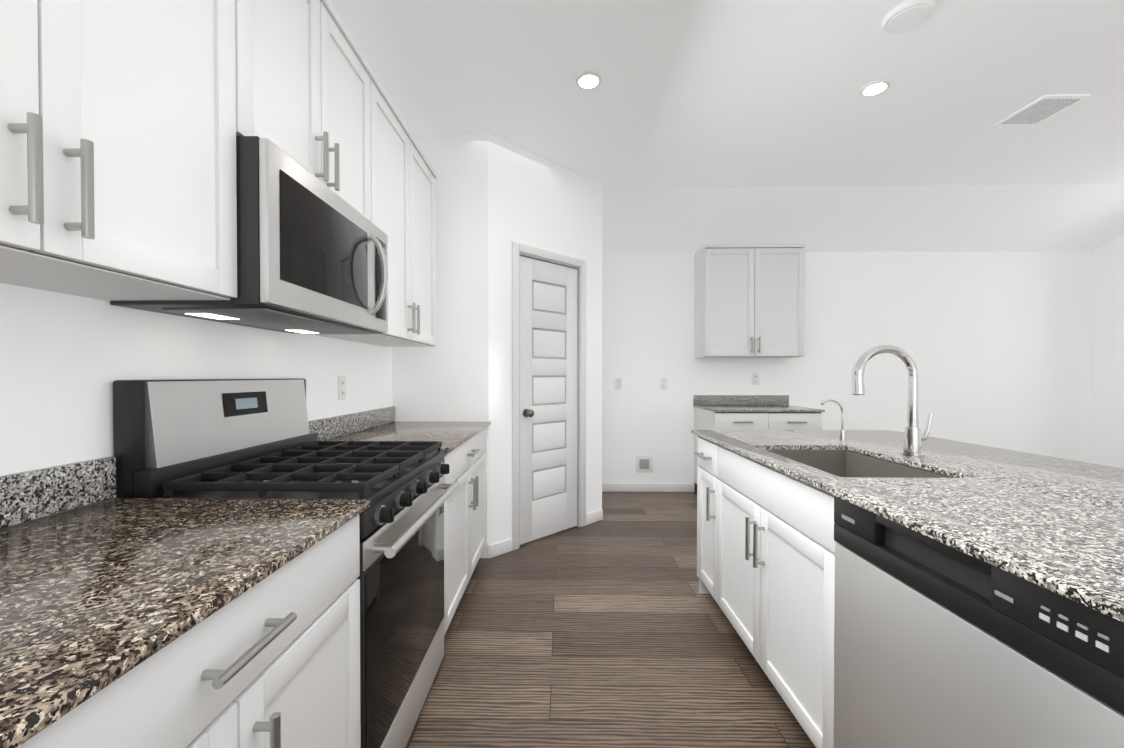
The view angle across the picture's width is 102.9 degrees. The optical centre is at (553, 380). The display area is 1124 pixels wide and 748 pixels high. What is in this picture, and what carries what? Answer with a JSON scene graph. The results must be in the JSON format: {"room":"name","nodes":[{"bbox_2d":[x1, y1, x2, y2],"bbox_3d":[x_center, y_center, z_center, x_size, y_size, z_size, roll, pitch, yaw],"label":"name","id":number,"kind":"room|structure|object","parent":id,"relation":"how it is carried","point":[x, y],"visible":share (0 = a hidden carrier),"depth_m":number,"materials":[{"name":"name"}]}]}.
{"room":"kitchen","nodes":[
{"label":"kitchen","id":0,"kind":"room"},
{"bbox_2d":[0,283,391,497],"bbox_3d":[-1.142,-0.199,0.690,0.100,2.760,8.080,0,1,1],"label":"wall","id":1,"kind":"structure","parent":0,"point":[66,360],"depth_m":1.08,"materials":[{"name":"paint"}]},
{"bbox_2d":[0,0,263,300],"bbox_3d":[-0.929,-0.725,0.672,0.323,1.068,0.931,0,1,1],"label":"upper cabinet","id":2,"kind":"object","parent":1,"relation":"attached to","point":[124,124],"depth_m":0.82,"materials":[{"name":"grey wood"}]},
{"bbox_2d":[264,0,375,225],"bbox_3d":[-0.914,-0.934,1.458,0.323,0.666,0.764,0,1,1],"label":"upper cabinet","id":3,"kind":"object","parent":1,"relation":"attached to","point":[320,87],"depth_m":1.45,"materials":[{"name":"grey wood"}]},
{"bbox_2d":[110,136,387,333],"bbox_3d":[-0.848,-0.389,1.463,0.455,0.416,0.752,0,1,1],"label":"microwave","id":4,"kind":"object","parent":3,"relation":"attached to","point":[312,254],"visible":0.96,"depth_m":1.22,"materials":[{"name":"grey metal"}]},
{"bbox_2d":[338,376,345,399],"bbox_3d":[-1.059,0.034,2.251,0.008,0.120,0.075,0,1,1],"label":"electrical outlet","id":5,"kind":"object","parent":1,"relation":"attached to","point":[341,387],"visible":1,"depth_m":2.24,"materials":[{"name":"white plastic"}]},
{"bbox_2d":[311,76,436,346],"bbox_3d":[-0.899,-0.743,2.286,0.323,1.068,1.007,0,1,1],"label":"upper cabinet","id":6,"kind":"object","parent":1,"relation":"attached to","point":[405,177],"depth_m":2.25,"materials":[{"name":"grey wood"}]},
{"bbox_2d":[392,133,601,557],"bbox_3d":[-0.314,-0.232,3.760,1.440,2.759,1.709,0,1,1],"label":"wall","id":7,"kind":"structure","parent":0,"point":[496,197],"depth_m":2.92,"materials":[{"name":"paint"}]},
{"bbox_2d":[512,242,585,549],"bbox_3d":[-0.023,0.103,3.309,0.558,2.097,0.558,0,1,1],"label":"pantry door","id":8,"kind":"structure","parent":7,"relation":"in","point":[548,397],"depth_m":3.29,"materials":[{"name":"paint"}]},
{"bbox_2d":[405,492,815,747],"bbox_3d":[2.125,1.207,0.645,6.635,0.050,8.080,0,1,1],"label":"floor","id":9,"kind":"structure","parent":0,"point":[614,628],"depth_m":1.91,"materials":[{"name":"brown wood"}]},
{"bbox_2d":[17,515,360,747],"bbox_3d":[-0.782,0.746,0.654,0.618,0.872,0.872,0,1,1],"label":"base cabinet","id":10,"kind":"object","parent":9,"relation":"on","point":[272,660],"visible":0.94,"depth_m":0.70,"materials":[{"name":"grey wood"}]},
{"bbox_2d":[0,457,369,747],"bbox_3d":[-0.777,0.253,0.207,0.644,0.120,1.757,0,1,1],"label":"countertop","id":11,"kind":"structure","parent":10,"relation":"on","point":[102,587],"depth_m":0.69,"materials":[{"name":"brown stone"}]},
{"bbox_2d":[113,378,458,747],"bbox_3d":[-0.730,0.583,1.471,0.688,1.179,0.754,0,1,1],"label":"range","id":12,"kind":"object","parent":9,"relation":"on","point":[222,438],"visible":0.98,"depth_m":1.30,"materials":[{"name":"silver metal"}]},
{"bbox_2d":[442,427,486,635],"bbox_3d":[-0.730,0.726,2.389,0.658,0.872,1.064,0,1,1],"label":"base cabinet","id":13,"kind":"object","parent":9,"relation":"on","point":[465,522],"visible":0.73,"depth_m":2.26,"materials":[{"name":"grey wood"}]},
{"bbox_2d":[308,406,490,451],"bbox_3d":[-0.737,0.229,2.383,0.644,0.120,1.065,0,1,1],"label":"countertop","id":14,"kind":"structure","parent":13,"relation":"on","point":[380,424],"depth_m":2.31,"materials":[{"name":"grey stone"}]},
{"bbox_2d":[694,407,821,493],"bbox_3d":[1.909,0.706,4.252,0.940,0.872,0.660,0,1,1],"label":"base cabinet","id":15,"kind":"object","parent":9,"relation":"on","point":[704,419],"visible":0.19,"depth_m":3.96,"materials":[{"name":"grey wood"}]},
{"bbox_2d":[693,395,824,411],"bbox_3d":[1.909,0.208,4.257,0.960,0.120,0.640,0,1,1],"label":"countertop","id":16,"kind":"structure","parent":15,"relation":"on","point":[747,403],"depth_m":4.55,"materials":[{"name":"stone"}]},
{"bbox_2d":[695,436,835,639],"bbox_3d":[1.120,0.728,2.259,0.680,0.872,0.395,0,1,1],"label":"base cabinet","id":17,"kind":"object","parent":9,"relation":"on","point":[766,541],"depth_m":1.63,"materials":[{"name":"grey wood"}]},
{"bbox_2d":[691,430,1123,622],"bbox_3d":[1.272,0.297,0.786,1.085,0.020,3.350,0,1,1],"label":"countertop","id":18,"kind":"structure","parent":17,"relation":"on","point":[1055,524],"depth_m":1.07,"materials":[{"name":"stone"}]},
{"bbox_2d":[820,399,845,440],"bbox_3d":[1.280,0.178,2.049,0.113,0.190,0.028,0,1,1],"label":"faucet","id":19,"kind":"object","parent":18,"relation":"on","point":[842,435],"visible":1,"depth_m":2.04,"materials":[{"name":"silver metal"}]},
{"bbox_2d":[767,450,953,477],"bbox_3d":[1.048,0.387,1.611,0.435,0.176,0.650,0,1,1],"label":"sink","id":20,"kind":"object","parent":18,"relation":"in","point":[843,463],"visible":0.1,"depth_m":1.86,"materials":[{"name":"silver metal"}]},
{"bbox_2d":[852,345,932,457],"bbox_3d":[1.242,0.073,1.639,0.291,0.409,0.066,0,1,1],"label":"faucet","id":21,"kind":"object","parent":18,"relation":"on","point":[914,437],"visible":1,"depth_m":1.62,"materials":[{"name":"silver metal"}]},
{"bbox_2d":[833,496,1123,747],"bbox_3d":[1.049,0.744,0.880,0.612,0.871,0.640,0,1,1],"label":"dishwasher","id":22,"kind":"object","parent":9,"relation":"on","point":[937,644],"visible":0.69,"depth_m":0.83,"materials":[{"name":"grey metal"}]},
{"bbox_2d":[330,0,1123,187],"bbox_3d":[2.116,-1.613,0.144,6.635,0.080,7.140,0,1,1],"label":"ceiling","id":23,"kind":"structure","parent":0,"point":[720,93],"depth_m":2.42,"materials":[{"name":"paint"}]},
{"bbox_2d":[576,71,601,89],"bbox_3d":[0.188,-1.591,2.375,0.136,0.012,0.136,0,1,1],"label":"recessed light","id":24,"kind":"object","parent":23,"relation":"in","point":[588,80],"visible":1,"depth_m":2.36,"materials":[{"name":"paint"}]},
{"bbox_2d":[860,79,889,96],"bbox_3d":[1.752,-1.592,2.439,0.136,0.012,0.136,0,1,1],"label":"recessed light","id":25,"kind":"object","parent":23,"relation":"in","point":[874,88],"visible":1,"depth_m":2.43,"materials":[{"name":"paint"}]},
{"bbox_2d":[882,0,934,33],"bbox_3d":[1.539,-1.580,1.945,0.184,0.026,0.184,0,1,1],"label":"smoke detector","id":26,"kind":"object","parent":23,"relation":"attached to","point":[905,16],"visible":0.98,"depth_m":1.93,"materials":[{"name":"white plastic"}]},
{"bbox_2d":[994,94,1090,125],"bbox_3d":[2.872,-1.594,2.646,0.250,0.012,0.300,0,1,1],"label":"ceiling vent","id":27,"kind":"object","parent":23,"relation":"in","point":[1041,109],"visible":0.98,"depth_m":2.62,"materials":[{"name":"white metal"}]},
{"bbox_2d":[602,250,1092,483],"bbox_3d":[2.199,-0.242,4.618,6.435,2.760,0.100,0,1,1],"label":"wall","id":28,"kind":"structure","parent":0,"point":[996,345],"depth_m":4.54,"materials":[{"name":"paint"}]},
{"bbox_2d":[614,378,621,389],"bbox_3d":[0.666,0.028,4.596,0.075,0.120,0.008,0,1,1],"label":"electrical outlet","id":29,"kind":"object","parent":28,"relation":"attached to","point":[617,383],"visible":1,"depth_m":4.59,"materials":[{"name":"white plastic"}]},
{"bbox_2d":[636,456,652,471],"bbox_3d":[0.935,0.853,4.589,0.170,0.170,0.030,0,1,1],"label":"outlet box","id":30,"kind":"object","parent":28,"relation":"attached to","point":[644,463],"visible":1,"depth_m":4.60,"materials":[{"name":"white plastic"}]},
{"bbox_2d":[602,483,693,491],"bbox_3d":[2.907,1.095,4.561,4.970,0.084,0.015,0,1,1],"label":"baseboard","id":31,"kind":"structure","parent":28,"relation":"attached to","point":[606,487],"depth_m":4.59,"materials":[{"name":"paint"}]},
{"bbox_2d":[660,378,667,389],"bbox_3d":[1.135,0.028,4.587,0.075,0.120,0.008,0,1,1],"label":"electrical outlet","id":32,"kind":"object","parent":28,"relation":"attached to","point":[663,383],"visible":1,"depth_m":4.58,"materials":[{"name":"white plastic"}]},
{"bbox_2d":[695,244,804,357],"bbox_3d":[1.912,-0.763,4.386,0.940,1.063,0.360,0,1,1],"label":"upper cabinet","id":33,"kind":"object","parent":28,"relation":"attached to","point":[749,300],"visible":1,"depth_m":4.25,"materials":[{"name":"grey wood"}]},
{"bbox_2d":[752,373,758,384],"bbox_3d":[2.065,-0.022,4.569,0.075,0.120,0.008,0,1,1],"label":"electrical outlet","id":34,"kind":"object","parent":28,"relation":"attached to","point":[755,378],"visible":1,"depth_m":4.57,"materials":[{"name":"white plastic"}]},
{"bbox_2d":[602,184,1123,252],"bbox_3d":[2.191,-1.484,4.185,6.635,0.427,0.940,0,1,1],"label":"ceiling","id":35,"kind":"structure","parent":0,"point":[1083,217],"depth_m":4.07,"materials":[{"name":"paint"}]},
{"bbox_2d":[1090,234,1123,468],"bbox_3d":[5.391,-0.198,0.569,0.100,2.760,8.080,0,1,1],"label":"wall","id":36,"kind":"structure","parent":0,"point":[1107,398],"depth_m":4.37,"materials":[{"name":"paint"}]}
]}

